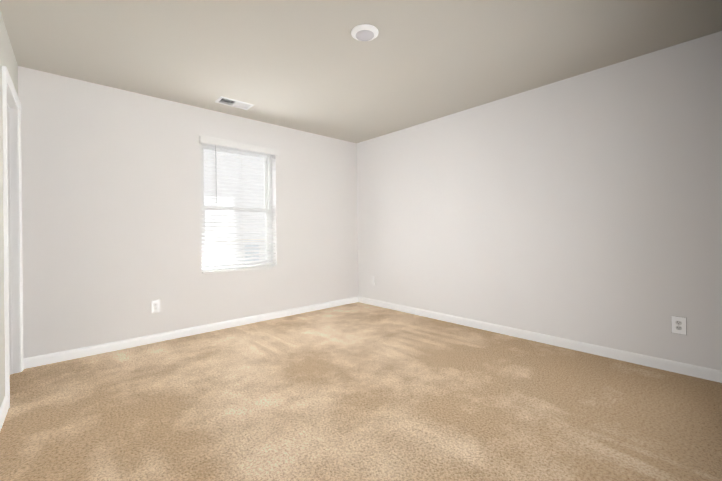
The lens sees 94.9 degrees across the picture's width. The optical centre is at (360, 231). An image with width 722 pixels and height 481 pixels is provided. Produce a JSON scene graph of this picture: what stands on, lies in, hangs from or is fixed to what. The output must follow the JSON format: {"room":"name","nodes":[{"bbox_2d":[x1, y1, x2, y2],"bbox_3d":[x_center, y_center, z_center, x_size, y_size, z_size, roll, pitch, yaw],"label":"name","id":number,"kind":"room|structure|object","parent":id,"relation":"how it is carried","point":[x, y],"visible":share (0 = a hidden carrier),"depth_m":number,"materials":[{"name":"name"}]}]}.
{"room":"empty bedroom","nodes":[
{"label":"empty bedroom","id":0,"kind":"room"},
{"bbox_2d":[0,11,17,407],"bbox_3d":[-1.345,-0.132,0.968,0.115,2.440,4.406,-1,0,-41],"label":"wall","id":1,"kind":"structure","parent":0,"point":[8,61],"depth_m":2.02,"materials":[{"name":"paint"}]},
{"bbox_2d":[0,396,8,430],"bbox_3d":[-1.303,1.048,1.032,0.014,0.081,4.346,-1,0,-41],"label":"baseboard","id":2,"kind":"structure","parent":1,"relation":"attached to","point":[4,408],"depth_m":1.93,"materials":[{"name":"white paint"}]},
{"bbox_2d":[2,66,22,407],"bbox_3d":[-2.515,0.039,2.314,0.149,2.127,0.787,-1,0,-41],"label":"door frame","id":3,"kind":"structure","parent":1,"relation":"attached to","point":[13,245],"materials":[{"name":"white paint"}]},
{"bbox_2d":[18,66,357,357],"bbox_3d":[-1.763,-0.124,3.697,5.243,2.440,0.200,-1,0,-42],"label":"wall","id":4,"kind":"structure","parent":0,"point":[111,219],"depth_m":3.24,"materials":[{"name":"paint"}]},
{"bbox_2d":[151,299,160,313],"bbox_3d":[-2.039,0.744,3.296,0.084,0.130,0.010,-1,0,-42],"label":"electrical outlet","id":5,"kind":"object","parent":4,"relation":"attached to","point":[155,306],"depth_m":3.29,"materials":[{"name":"white plastic"}]},
{"bbox_2d":[23,296,358,368],"bbox_3d":[-1.398,1.051,3.872,3.600,0.081,0.014,-1,0,-42],"label":"baseboard","id":6,"kind":"structure","parent":4,"relation":"attached to","point":[50,358],"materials":[{"name":"white paint"}]},
{"bbox_2d":[201,145,272,271],"bbox_3d":[-1.502,-0.280,4.003,0.890,1.474,0.082,-1,0,-42],"label":"window unit","id":7,"kind":"structure","parent":4,"relation":"in","point":[268,188],"depth_m":4.04,"materials":[{"name":"white plastic"}]},
{"bbox_2d":[201,143,276,273],"bbox_3d":[-1.403,-0.281,3.894,0.882,1.467,0.073,-1,0,-42],"label":"window blind","id":8,"kind":"object","parent":7,"relation":"attached to","point":[240,226],"depth_m":3.86,"materials":[{"name":"white plastic"}]},
{"bbox_2d":[215,145,216,204],"bbox_3d":[-1.602,-0.633,3.663,0.012,0.667,0.016,-1,0,-42],"label":"blind wand","id":9,"kind":"object","parent":8,"relation":"hanging from","point":[216,178],"depth_m":3.66,"materials":[{"name":"grey plastic"}]},
{"bbox_2d":[199,136,278,155],"bbox_3d":[-1.389,-0.993,3.872,0.926,0.075,0.058,-1,0,-42],"label":"window valance","id":10,"kind":"object","parent":4,"relation":"attached to","point":[230,144],"depth_m":3.81,"materials":[{"name":"white plastic"}]},
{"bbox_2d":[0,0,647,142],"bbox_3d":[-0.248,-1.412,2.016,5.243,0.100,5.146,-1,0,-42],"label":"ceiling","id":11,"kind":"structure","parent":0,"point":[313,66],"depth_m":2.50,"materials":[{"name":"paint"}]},
{"bbox_2d":[215,96,253,109],"bbox_3d":[-1.329,-1.428,3.489,0.350,0.169,0.197,-1,0,-42],"label":"ceiling vent","id":12,"kind":"object","parent":11,"relation":"in","point":[239,104],"depth_m":3.50,"materials":[{"name":"white metal"}]},
{"bbox_2d":[351,24,378,40],"bbox_3d":[0.026,-1.347,2.274,0.189,0.036,0.189,-1,0,-42],"label":"recessed light","id":13,"kind":"object","parent":11,"relation":"in","point":[365,32],"depth_m":2.24,"materials":[{"name":"white plastic"}]},
{"bbox_2d":[0,302,721,480],"bbox_3d":[-0.221,1.138,2.014,5.243,0.120,5.146,-1,0,-42],"label":"floor","id":14,"kind":"structure","parent":0,"point":[357,391],"depth_m":1.99,"materials":[{"name":"carpet"}]},
{"bbox_2d":[357,53,721,370],"bbox_3d":[1.586,-0.160,3.399,0.115,2.440,4.746,-1,0,-42],"label":"wall","id":15,"kind":"structure","parent":0,"point":[580,208],"depth_m":3.04,"materials":[{"name":"paint"}]},
{"bbox_2d":[371,276,374,284],"bbox_3d":[0.170,0.717,4.875,0.010,0.130,0.084,-1,0,-42],"label":"electrical outlet","id":16,"kind":"object","parent":15,"relation":"attached to","point":[372,280],"depth_m":4.86,"materials":[{"name":"white plastic"}]},
{"bbox_2d":[359,297,721,382],"bbox_3d":[1.416,1.021,3.502,0.014,0.081,4.346,-1,0,-42],"label":"baseboard","id":17,"kind":"structure","parent":15,"relation":"attached to","point":[715,375],"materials":[{"name":"white paint"}]},
{"bbox_2d":[671,316,686,334],"bbox_3d":[2.361,0.697,2.462,0.010,0.130,0.084,-1,0,-42],"label":"electrical outlet","id":18,"kind":"object","parent":15,"relation":"attached to","point":[678,325],"depth_m":2.46,"materials":[{"name":"white plastic"}]},
{"label":"outside","id":19,"kind":"structure","parent":0,"visible":0},
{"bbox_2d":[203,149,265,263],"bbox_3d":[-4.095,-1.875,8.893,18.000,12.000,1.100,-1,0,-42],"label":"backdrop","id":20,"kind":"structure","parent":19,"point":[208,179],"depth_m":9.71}
]}

